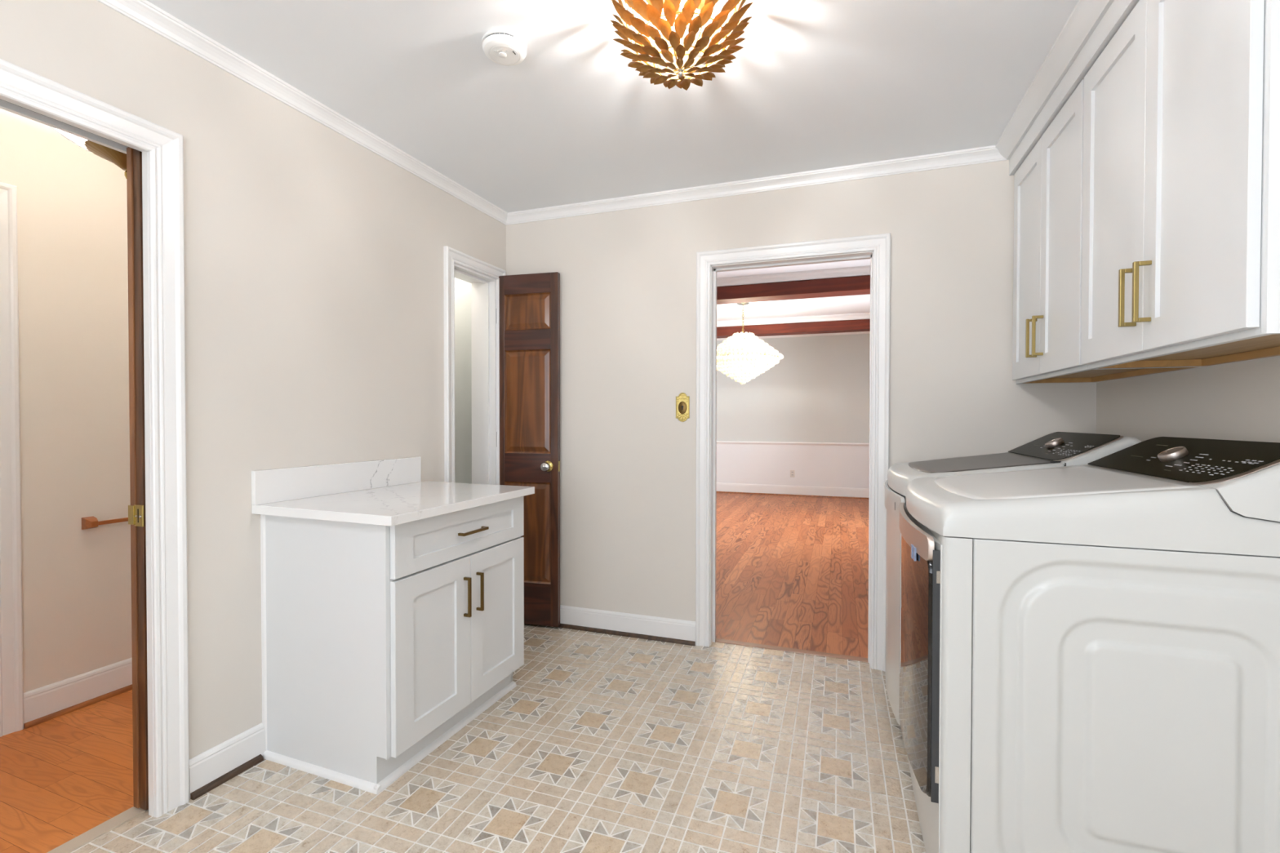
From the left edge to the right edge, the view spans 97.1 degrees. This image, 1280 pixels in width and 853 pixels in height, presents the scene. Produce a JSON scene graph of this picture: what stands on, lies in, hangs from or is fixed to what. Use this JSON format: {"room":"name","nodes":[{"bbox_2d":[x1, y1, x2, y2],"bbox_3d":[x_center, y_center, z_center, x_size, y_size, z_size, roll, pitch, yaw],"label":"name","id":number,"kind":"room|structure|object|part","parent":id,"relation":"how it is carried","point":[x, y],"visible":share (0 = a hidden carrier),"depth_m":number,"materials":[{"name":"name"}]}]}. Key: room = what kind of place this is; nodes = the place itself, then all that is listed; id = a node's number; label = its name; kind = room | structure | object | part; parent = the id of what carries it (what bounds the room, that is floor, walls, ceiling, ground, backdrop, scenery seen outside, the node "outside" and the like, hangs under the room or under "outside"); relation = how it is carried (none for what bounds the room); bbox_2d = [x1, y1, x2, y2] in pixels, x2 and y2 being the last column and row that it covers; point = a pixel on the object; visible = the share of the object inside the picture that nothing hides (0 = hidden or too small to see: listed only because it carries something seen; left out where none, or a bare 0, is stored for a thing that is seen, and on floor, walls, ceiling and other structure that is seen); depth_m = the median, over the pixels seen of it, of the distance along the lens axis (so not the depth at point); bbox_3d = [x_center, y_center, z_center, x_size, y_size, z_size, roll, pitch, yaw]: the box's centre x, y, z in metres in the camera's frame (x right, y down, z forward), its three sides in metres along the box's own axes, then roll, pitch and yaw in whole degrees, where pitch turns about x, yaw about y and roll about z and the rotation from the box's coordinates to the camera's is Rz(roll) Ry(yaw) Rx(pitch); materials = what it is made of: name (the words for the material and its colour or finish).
{"room":"laundry room","nodes":[
{"label":"laundry room","id":0,"kind":"room"},
{"bbox_2d":[0,108,132,693],"bbox_3d":[-2.170,-0.033,1.804,1.000,2.453,2.960,0,1,21],"label":"wall","id":1,"kind":"structure","parent":0,"point":[72,201],"depth_m":2.36,"materials":[{"name":"paint"}]},
{"bbox_2d":[0,182,23,737],"bbox_3d":[-2.598,0.133,1.768,0.024,2.121,0.950,0,1,21],"label":"trim","id":2,"kind":"structure","parent":1,"relation":"attached to","point":[11,682],"depth_m":2.18,"materials":[{"name":"white wood"}]},
{"bbox_2d":[23,657,132,723],"bbox_3d":[-2.230,1.114,2.745,0.014,0.135,1.115,0,1,21],"label":"baseboard","id":3,"kind":"structure","parent":1,"relation":"attached to","point":[52,698],"depth_m":2.37,"materials":[{"name":"white wood"}]},
{"bbox_2d":[23,684,132,728],"bbox_3d":[-2.216,1.172,2.741,0.016,0.019,1.115,0,1,21],"label":"trim","id":4,"kind":"structure","parent":1,"relation":"attached to","point":[103,697],"depth_m":2.37,"materials":[{"name":"brown wood"}]},
{"bbox_2d":[81,515,128,529],"bbox_3d":[-2.297,0.411,2.508,0.052,0.051,0.260,0,1,21],"label":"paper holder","id":5,"kind":"object","parent":1,"relation":"attached to","point":[87,522],"visible":0.58,"depth_m":2.41,"materials":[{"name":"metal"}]},
{"bbox_3d":[-2.337,0.412,2.406,0.052,0.051,0.042,0,1,21],"label":"wall post","id":6,"kind":"part","parent":5,"relation":"part of","materials":[{"name":"brown wood"}]},
{"bbox_2d":[0,0,506,759],"bbox_3d":[-1.730,-0.036,1.322,0.170,2.473,4.620,0,1,21],"label":"wall","id":7,"kind":"structure","parent":0,"point":[314,270],"depth_m":2.02,"materials":[{"name":"paint"}]},
{"bbox_2d":[0,98,125,146],"bbox_3d":[-1.703,-0.859,1.327,0.078,0.004,0.869,0,1,21],"label":"trim","id":8,"kind":"structure","parent":7,"relation":"attached to","point":[0,99],"depth_m":1.59,"materials":[{"name":"white wood"}]},
{"bbox_2d":[0,58,189,817],"bbox_3d":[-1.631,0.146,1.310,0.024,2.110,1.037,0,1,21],"label":"trim","id":9,"kind":"structure","parent":7,"relation":"attached to","point":[164,148],"depth_m":1.74,"materials":[{"name":"white wood"}]},
{"bbox_2d":[47,806,145,852],"bbox_3d":[-1.718,1.203,1.359,0.054,0.014,0.869,0,1,21],"label":"threshold","id":10,"kind":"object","parent":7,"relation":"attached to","point":[89,836],"depth_m":1.66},
{"bbox_2d":[126,146,148,810],"bbox_3d":[-1.393,0.158,2.134,0.066,2.040,0.866,0,1,21],"label":"door","id":11,"kind":"structure","parent":7,"relation":"in","point":[136,510],"depth_m":1.74,"materials":[{"name":"brown wood"}]},
{"bbox_2d":[188,722,265,799],"bbox_3d":[-1.228,1.126,2.376,0.014,0.122,1.210,0,1,21],"label":"baseboard","id":12,"kind":"structure","parent":7,"relation":"attached to","point":[210,765],"depth_m":1.91,"materials":[{"name":"white wood"}]},
{"bbox_2d":[190,754,263,799],"bbox_3d":[-1.392,1.184,1.915,0.016,0.019,0.228,0,1,21],"label":"trim","id":13,"kind":"structure","parent":7,"relation":"attached to","point":[230,775],"depth_m":1.90,"materials":[{"name":"brown wood"}]},
{"bbox_2d":[96,0,507,225],"bbox_3d":[-1.626,-1.223,1.283,0.039,0.058,4.650,0,1,21],"label":"trim","id":14,"kind":"structure","parent":7,"relation":"attached to","point":[144,13],"depth_m":2.07,"materials":[{"name":"white wood"}]},
{"bbox_2d":[251,457,421,505],"bbox_3d":[-1.220,0.213,2.375,0.020,0.121,0.810,0,1,21],"label":"backsplash","id":15,"kind":"structure","parent":7,"relation":"attached to","point":[276,485],"depth_m":2.27,"materials":[{"name":"white stone"}]},
{"bbox_2d":[443,245,506,484],"bbox_3d":[-0.909,0.122,3.168,0.024,2.111,0.519,0,1,21],"label":"trim","id":16,"kind":"structure","parent":7,"relation":"attached to","point":[451,255],"depth_m":2.96,"materials":[{"name":"white wood"}]},
{"bbox_2d":[453,262,496,484],"bbox_3d":[-1.000,0.154,3.204,0.170,2.045,0.389,0,1,21],"label":"trim","id":17,"kind":"structure","parent":7,"relation":"attached to","point":[483,287],"depth_m":3.35,"materials":[{"name":"white wood"}]},
{"bbox_2d":[0,492,925,852],"bbox_3d":[0.583,1.184,3.881,4.960,0.031,11.000,0,1,19],"label":"floor","id":18,"kind":"structure","parent":0,"point":[602,743],"depth_m":2.02,"materials":[{"name":"tile"}]},
{"bbox_2d":[260,496,524,794],"bbox_3d":[-0.930,0.748,2.288,0.631,0.882,0.800,0,1,21],"label":"base cabinet","id":19,"kind":"object","parent":18,"relation":"on","point":[380,644],"visible":0.9,"depth_m":1.97,"materials":[{"name":"white paint"}]},
{"bbox_3d":[-1.356,0.741,2.038,0.017,0.862,0.006,0,1,21],"label":"scribe moulding","id":20,"kind":"part","parent":19,"relation":"part of","materials":[{"name":"white wood"}]},
{"bbox_3d":[-0.966,1.178,2.307,0.553,0.021,0.800,0,1,21],"label":"shoe moulding","id":21,"kind":"part","parent":19,"relation":"part of","materials":[{"name":"white wood"}]},
{"bbox_2d":[251,457,534,526],"bbox_3d":[-0.925,0.230,2.276,0.641,0.152,0.840,0,1,21],"label":"countertop","id":22,"kind":"structure","parent":19,"relation":"on","point":[390,492],"depth_m":2.16,"materials":[{"name":"white stone"}]},
{"bbox_3d":[-0.737,0.792,2.024,0.020,0.576,0.382,0,1,21],"label":"door","id":23,"kind":"part","parent":19,"relation":"part of","materials":[{"name":"white paint"}]},
{"bbox_3d":[-0.683,0.694,2.198,0.004,0.772,0.783,0,1,21],"label":"frame","id":24,"kind":"part","parent":19,"relation":"part of","materials":[{"name":"white paint"}]},
{"bbox_3d":[-0.669,0.405,2.193,0.020,0.178,0.757,0,1,21],"label":"drawer","id":25,"kind":"part","parent":19,"relation":"part of","materials":[{"name":"white paint"}]},
{"bbox_3d":[-0.658,0.651,2.156,0.030,0.150,0.010,0,1,21],"label":"handle","id":26,"kind":"part","parent":19,"relation":"part of","materials":[{"name":"gold metal"}]},
{"bbox_3d":[-0.643,0.405,2.189,0.030,0.010,0.150,0,1,21],"label":"handle","id":27,"kind":"part","parent":19,"relation":"part of","materials":[{"name":"gold metal"}]},
{"bbox_3d":[-0.630,0.650,2.228,0.030,0.150,0.010,0,1,21],"label":"handle","id":28,"kind":"part","parent":19,"relation":"part of","materials":[{"name":"gold metal"}]},
{"bbox_3d":[-0.600,0.788,2.378,0.020,0.576,0.372,0,1,21],"label":"door","id":29,"kind":"part","parent":19,"relation":"part of","materials":[{"name":"white paint"}]},
{"bbox_2d":[884,431,1141,728],"bbox_3d":[1.399,0.607,2.250,0.778,1.168,0.686,0,1,19],"label":"washing machine","id":30,"kind":"object","parent":18,"relation":"on","point":[1056,449],"visible":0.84,"depth_m":2.15,"materials":[{"name":"white metal"}]},
{"bbox_3d":[1.057,0.700,2.371,0.037,0.830,0.645,0,1,19],"label":"door","id":31,"kind":"part","parent":30,"relation":"part of","materials":[{"name":"white metal"}]},
{"bbox_3d":[1.065,0.721,2.368,0.034,0.893,0.661,0,1,19],"label":"panel","id":32,"kind":"part","parent":30,"relation":"part of","materials":[{"name":"white metal"}]},
{"bbox_3d":[1.321,0.144,2.271,0.423,0.057,0.605,0,1,19],"label":"lid","id":33,"kind":"part","parent":30,"relation":"part of","materials":[{"name":"clear glass"}]},
{"bbox_3d":[1.594,0.065,2.175,0.059,0.042,0.060,0,1,19],"label":"knob","id":34,"kind":"part","parent":30,"relation":"part of","materials":[{"name":"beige metal"}]},
{"bbox_3d":[1.605,0.071,2.174,0.176,0.092,0.623,0,1,19],"label":"control panel","id":35,"kind":"part","parent":30,"relation":"part of","materials":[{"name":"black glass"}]},
{"bbox_3d":[1.601,0.072,2.165,0.173,0.090,0.639,0,1,19],"label":"panel trim","id":36,"kind":"part","parent":30,"relation":"part of","materials":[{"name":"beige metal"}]},
{"bbox_2d":[898,436,1279,852],"bbox_3d":[1.163,0.616,1.575,0.792,1.168,0.686,0,1,19],"label":"dryer","id":37,"kind":"object","parent":18,"relation":"on","point":[1090,652],"visible":1,"depth_m":1.27,"materials":[{"name":"white metal"}]},
{"bbox_3d":[0.805,0.618,1.689,0.036,0.624,0.615,0,1,19],"label":"door glass","id":38,"kind":"part","parent":37,"relation":"part of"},
{"bbox_3d":[0.806,0.299,1.690,0.040,0.062,0.637,0,1,19],"label":"handle","id":39,"kind":"part","parent":37,"relation":"part of","materials":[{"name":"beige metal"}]},
{"bbox_3d":[0.829,0.730,1.694,0.034,0.893,0.661,0,1,19],"label":"panel","id":40,"kind":"part","parent":37,"relation":"part of","materials":[{"name":"white metal"}]},
{"bbox_3d":[1.106,0.153,1.589,0.468,0.058,0.605,0,1,19],"label":"lid","id":41,"kind":"part","parent":37,"relation":"part of","materials":[{"name":"white metal"}]},
{"bbox_3d":[1.104,0.726,1.239,0.664,0.916,0.010,0,1,19],"label":"panel","id":42,"kind":"part","parent":37,"relation":"part of","materials":[{"name":"white metal"}]},
{"bbox_3d":[1.400,0.073,1.485,0.059,0.042,0.060,0,1,19],"label":"knob","id":43,"kind":"part","parent":37,"relation":"part of","materials":[{"name":"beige metal"}]},
{"bbox_3d":[1.411,0.079,1.485,0.176,0.092,0.623,0,1,19],"label":"control panel","id":44,"kind":"part","parent":37,"relation":"part of","materials":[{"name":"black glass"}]},
{"bbox_3d":[1.407,0.081,1.475,0.173,0.090,0.639,0,1,19],"label":"panel trim","id":45,"kind":"part","parent":37,"relation":"part of","materials":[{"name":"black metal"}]},
{"bbox_2d":[146,0,1078,212],"bbox_3d":[-0.227,-1.274,0.765,3.368,0.060,4.640,0,1,19],"label":"ceiling","id":46,"kind":"structure","parent":0,"point":[812,85],"depth_m":2.09,"materials":[{"name":"paint"}]},
{"bbox_2d":[481,28,527,65],"bbox_3d":[-0.445,-1.237,1.857,0.144,0.044,0.144,1,1,39],"label":"smoke detector","id":47,"kind":"object","parent":46,"relation":"attached to","point":[503,46],"visible":1,"depth_m":1.82,"materials":[{"name":"white plastic"}]},
{"bbox_2d":[609,0,753,89],"bbox_3d":[0.116,-1.125,1.605,0.402,0.260,0.399,0,1,19],"label":"ceiling light","id":48,"kind":"object","parent":46,"relation":"attached to","point":[692,14],"visible":1,"depth_m":1.55,"materials":[{"name":"gold metal"}]},
{"bbox_3d":[0.116,-1.124,1.605,0.320,0.226,0.320,0,1,19],"label":"frame","id":49,"kind":"part","parent":48,"relation":"part of","materials":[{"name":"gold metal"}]},
{"bbox_3d":[0.130,-1.175,1.545,0.048,0.062,0.047,0,1,19],"label":"bulb","id":50,"kind":"part","parent":48,"relation":"part of","materials":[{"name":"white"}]},
{"bbox_3d":[0.160,-1.176,1.648,0.048,0.062,0.047,0,1,19],"label":"bulb","id":51,"kind":"part","parent":48,"relation":"part of","materials":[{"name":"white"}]},
{"bbox_2d":[454,160,1096,621],"bbox_3d":[0.366,-0.160,3.090,5.060,2.680,0.115,0,1,19],"label":"wall","id":52,"kind":"structure","parent":0,"point":[628,277],"depth_m":3.07,"materials":[{"name":"paint"}]},
{"bbox_2d":[496,271,559,626],"bbox_3d":[-0.669,0.136,3.300,0.398,2.052,0.096,0,1,14],"label":"door","id":53,"kind":"structure","parent":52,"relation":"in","point":[530,304],"depth_m":3.30,"materials":[{"name":"brown wood"}]},
{"bbox_3d":[-0.655,-0.833,3.316,0.293,0.114,0.035,0,1,14],"label":"rail","id":54,"kind":"part","parent":53,"relation":"part of","materials":[{"name":"brown wood"}]},
{"bbox_3d":[-0.656,-0.507,3.320,0.293,0.118,0.035,0,1,14],"label":"rail","id":55,"kind":"part","parent":53,"relation":"part of","materials":[{"name":"brown wood"}]},
{"bbox_3d":[-0.656,-0.671,3.318,0.293,0.210,0.027,0,1,14],"label":"panel","id":56,"kind":"part","parent":53,"relation":"part of","materials":[{"name":"brown wood"}]},
{"bbox_3d":[-0.656,-0.146,3.325,0.293,0.605,0.027,0,1,14],"label":"panel","id":57,"kind":"part","parent":53,"relation":"part of","materials":[{"name":"brown wood"}]},
{"bbox_3d":[-0.656,0.242,3.329,0.293,0.170,0.035,0,1,14],"label":"rail","id":58,"kind":"part","parent":53,"relation":"part of","materials":[{"name":"brown wood"}]},
{"bbox_3d":[-0.657,0.622,3.334,0.293,0.590,0.027,0,1,14],"label":"panel","id":59,"kind":"part","parent":53,"relation":"part of","materials":[{"name":"brown wood"}]},
{"bbox_3d":[-0.657,1.039,3.340,0.293,0.245,0.035,0,1,14],"label":"rail","id":60,"kind":"part","parent":53,"relation":"part of","materials":[{"name":"brown wood"}]},
{"bbox_3d":[-0.536,0.231,3.265,0.062,0.062,0.030,0,1,14],"label":"knob","id":61,"kind":"part","parent":53,"relation":"part of","materials":[{"name":"gold metal"}]},
{"bbox_2d":[551,623,695,645],"bbox_3d":[-0.254,1.168,3.240,1.165,0.019,0.016,0,1,19],"label":"trim","id":62,"kind":"structure","parent":52,"relation":"attached to","point":[562,625],"depth_m":3.17,"materials":[{"name":"wood"}]},
{"bbox_2d":[560,604,695,641],"bbox_3d":[-0.248,1.116,3.253,1.167,0.122,0.014,0,1,19],"label":"baseboard","id":63,"kind":"structure","parent":52,"relation":"attached to","point":[675,628],"depth_m":3.18,"materials":[{"name":"white wood"}]},
{"bbox_2d":[675,392,689,422],"bbox_3d":[0.231,-0.105,3.074,0.076,0.159,0.006,0,1,19],"label":"plate","id":64,"kind":"object","parent":52,"relation":"attached to","point":[682,401],"visible":1,"depth_m":3.07,"materials":[{"name":"gold metal"}]},
{"bbox_2d":[506,145,1008,225],"bbox_3d":[0.581,-1.242,2.920,2.968,0.058,0.039,0,1,19],"label":"trim","id":65,"kind":"structure","parent":52,"relation":"attached to","point":[987,153],"depth_m":2.89,"materials":[{"name":"white wood"}]},
{"bbox_2d":[715,638,867,662],"bbox_3d":[0.783,1.179,2.989,0.796,0.004,0.045,0,1,19],"label":"trim","id":66,"kind":"structure","parent":52,"relation":"attached to","point":[717,640],"depth_m":2.98,"materials":[{"name":"brown wood"}]},
{"bbox_2d":[695,232,890,671],"bbox_3d":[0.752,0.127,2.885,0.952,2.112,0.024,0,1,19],"label":"trim","id":67,"kind":"structure","parent":52,"relation":"attached to","point":[880,244],"depth_m":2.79,"materials":[{"name":"white wood"}]},
{"bbox_2d":[716,333,870,488],"bbox_3d":[2.420,-0.225,9.099,4.960,2.660,0.104,0,1,19],"label":"wall","id":68,"kind":"structure","parent":0,"point":[819,392],"depth_m":8.99,"materials":[{"name":"paint"}]},
{"bbox_2d":[716,482,868,497],"bbox_3d":[2.400,1.025,9.063,4.960,0.160,0.014,0,1,19],"label":"baseboard","id":69,"kind":"structure","parent":68,"relation":"attached to","point":[734,487],"depth_m":9.03,"materials":[{"name":"white wood"}]},
{"bbox_2d":[716,491,868,498],"bbox_3d":[2.395,1.096,9.050,4.960,0.019,0.016,0,1,19],"label":"trim","id":70,"kind":"structure","parent":68,"relation":"attached to","point":[717,491],"depth_m":9.02,"materials":[{"name":"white wood"}]},
{"bbox_2d":[790,470,795,477],"bbox_3d":[2.439,0.754,9.044,0.072,0.116,0.009,0,1,19],"label":"wall outlet","id":71,"kind":"object","parent":68,"relation":"attached to","point":[792,472],"visible":1,"depth_m":9.04,"materials":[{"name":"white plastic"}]},
{"bbox_2d":[716,440,869,446],"bbox_3d":[2.399,0.275,9.048,4.960,0.050,0.026,0,1,19],"label":"trim","id":72,"kind":"structure","parent":68,"relation":"attached to","point":[717,442],"depth_m":9.01,"materials":[{"name":"white wood"}]},
{"bbox_2d":[716,331,870,340],"bbox_3d":[2.391,-1.490,8.997,4.960,0.128,0.086,0,1,19],"label":"trim","id":73,"kind":"structure","parent":68,"relation":"attached to","point":[858,332],"depth_m":8.92,"materials":[{"name":"wood"}]},
{"bbox_2d":[716,258,870,321],"bbox_3d":[1.417,-1.547,6.066,5.060,0.060,6.460,0,1,19],"label":"ceiling","id":74,"kind":"structure","parent":0,"point":[859,304],"depth_m":7.11,"materials":[{"name":"paint"}]},
{"bbox_2d":[716,302,783,384],"bbox_3d":[1.276,-1.025,7.005,0.980,1.009,0.977,0,1,12],"label":"chandelier","id":75,"kind":"object","parent":74,"relation":"hanging from","point":[741,367],"visible":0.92,"depth_m":6.76,"materials":[{"name":"glass"}]},
{"bbox_3d":[1.276,-1.308,6.998,0.020,0.392,0.020,-1,1,-43],"label":"chain","id":76,"kind":"part","parent":75,"relation":"part of","materials":[{"name":"gold metal"}]},
{"bbox_3d":[1.275,-0.882,7.004,0.870,0.555,0.870,0,1,19],"label":"frame","id":77,"kind":"part","parent":75,"relation":"part of","materials":[{"name":"white metal"}]},
{"bbox_2d":[716,265,870,304],"bbox_3d":[1.263,-1.409,5.783,4.960,0.210,0.341,0,1,19],"label":"ceiling beam","id":78,"kind":"structure","parent":74,"relation":"attached to","point":[849,281],"depth_m":5.58,"materials":[{"name":"brown wood"}]},
{"bbox_2d":[716,312,870,338],"bbox_3d":[2.094,-1.438,8.151,4.960,0.210,0.341,0,1,19],"label":"ceiling beam","id":79,"kind":"structure","parent":74,"relation":"attached to","point":[848,322],"depth_m":7.98,"materials":[{"name":"brown wood"}]},
{"bbox_2d":[1096,355,1279,442],"bbox_3d":[1.279,-0.020,0.263,0.120,2.473,4.620,0,1,19],"label":"wall","id":80,"kind":"structure","parent":0,"point":[1240,401],"depth_m":1.77,"materials":[{"name":"paint"}]},
{"bbox_2d":[1012,79,1204,383],"bbox_3d":[1.688,-0.658,2.144,0.358,0.941,0.779,0,1,19],"label":"upper cabinet","id":81,"kind":"object","parent":80,"relation":"attached to","point":[1048,183],"visible":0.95,"depth_m":2.11,"materials":[{"name":"white paint"}]},
{"bbox_3d":[1.622,-0.666,2.360,0.020,0.920,0.363,0,1,19],"label":"door","id":82,"kind":"part","parent":81,"relation":"part of","materials":[{"name":"white paint"}]},
{"bbox_3d":[1.548,-0.349,2.236,0.036,0.152,0.010,0,1,19],"label":"handle","id":83,"kind":"part","parent":81,"relation":"part of","materials":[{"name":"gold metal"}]},
{"bbox_3d":[1.523,-0.348,2.166,0.036,0.152,0.010,0,1,19],"label":"handle","id":84,"kind":"part","parent":81,"relation":"part of","materials":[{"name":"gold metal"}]},
{"bbox_3d":[1.581,-0.659,2.181,0.018,0.941,0.779,0,1,19],"label":"frame","id":85,"kind":"part","parent":81,"relation":"part of","materials":[{"name":"white paint"}]},
{"bbox_3d":[1.498,-0.661,2.006,0.020,0.920,0.383,0,1,19],"label":"door","id":86,"kind":"part","parent":81,"relation":"part of","materials":[{"name":"white paint"}]},
{"bbox_3d":[1.719,-0.214,2.138,0.275,0.012,0.747,0,1,19],"label":"panel","id":87,"kind":"part","parent":81,"relation":"part of","materials":[{"name":"brown wood"}]},
{"bbox_3d":[1.719,-0.198,2.138,0.274,0.020,0.746,0,1,19],"label":"mounting rail","id":88,"kind":"part","parent":81,"relation":"part of","materials":[{"name":"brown wood"}]},
{"bbox_2d":[1080,0,1279,368],"bbox_3d":[1.425,-0.649,1.395,0.358,0.941,0.804,0,1,19],"label":"upper cabinet","id":89,"kind":"object","parent":80,"relation":"attached to","point":[1180,252],"visible":1,"depth_m":1.32,"materials":[{"name":"white paint"}]},
{"bbox_2d":[995,0,1139,175],"bbox_3d":[1.524,-1.190,1.730,0.398,0.130,1.659,0,1,19],"label":"crown molding","id":90,"kind":"structure","parent":89,"relation":"on","point":[1091,24],"depth_m":1.90,"materials":[{"name":"white paint"}]},
{"bbox_3d":[1.366,-0.657,1.630,0.020,0.920,0.391,0,1,19],"label":"door","id":91,"kind":"part","parent":89,"relation":"part of","materials":[{"name":"white paint"}]},
{"bbox_3d":[1.287,-0.340,1.493,0.036,0.152,0.010,0,1,19],"label":"handle","id":92,"kind":"part","parent":89,"relation":"part of","materials":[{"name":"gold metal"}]},
{"bbox_3d":[1.262,-0.339,1.423,0.036,0.152,0.010,0,1,19],"label":"handle","id":93,"kind":"part","parent":89,"relation":"part of","materials":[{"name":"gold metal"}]},
{"bbox_3d":[1.456,-0.188,1.390,0.274,0.020,0.771,0,1,19],"label":"mounting rail","id":94,"kind":"part","parent":89,"relation":"part of","materials":[{"name":"brown wood"}]},
{"bbox_3d":[1.236,-0.652,1.259,0.020,0.920,0.391,0,1,19],"label":"door","id":95,"kind":"part","parent":89,"relation":"part of","materials":[{"name":"white paint"}]},
{"bbox_3d":[1.456,-0.205,1.389,0.275,0.012,0.772,0,1,19],"label":"panel","id":96,"kind":"part","parent":89,"relation":"part of","materials":[{"name":"brown wood"}]},
{"bbox_3d":[-2.169,-1.284,1.788,1.098,0.050,2.992,0,1,19],"label":"ceiling","id":97,"kind":"structure","parent":0,"visible":0},
{"bbox_2d":[50,126,126,178],"bbox_3d":[-1.806,-1.066,1.993,0.551,0.391,0.551,0,1,21],"label":"ceiling lamp","id":98,"kind":"object","parent":97,"relation":"attached to","point":[118,158],"visible":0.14,"depth_m":1.94,"materials":[{"name":"gold metal"}]},
{"bbox_3d":[-1.806,-1.036,1.994,0.550,0.148,0.550,0,1,21],"label":"lamp shade","id":99,"kind":"part","parent":98,"relation":"part of","materials":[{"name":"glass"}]}
]}

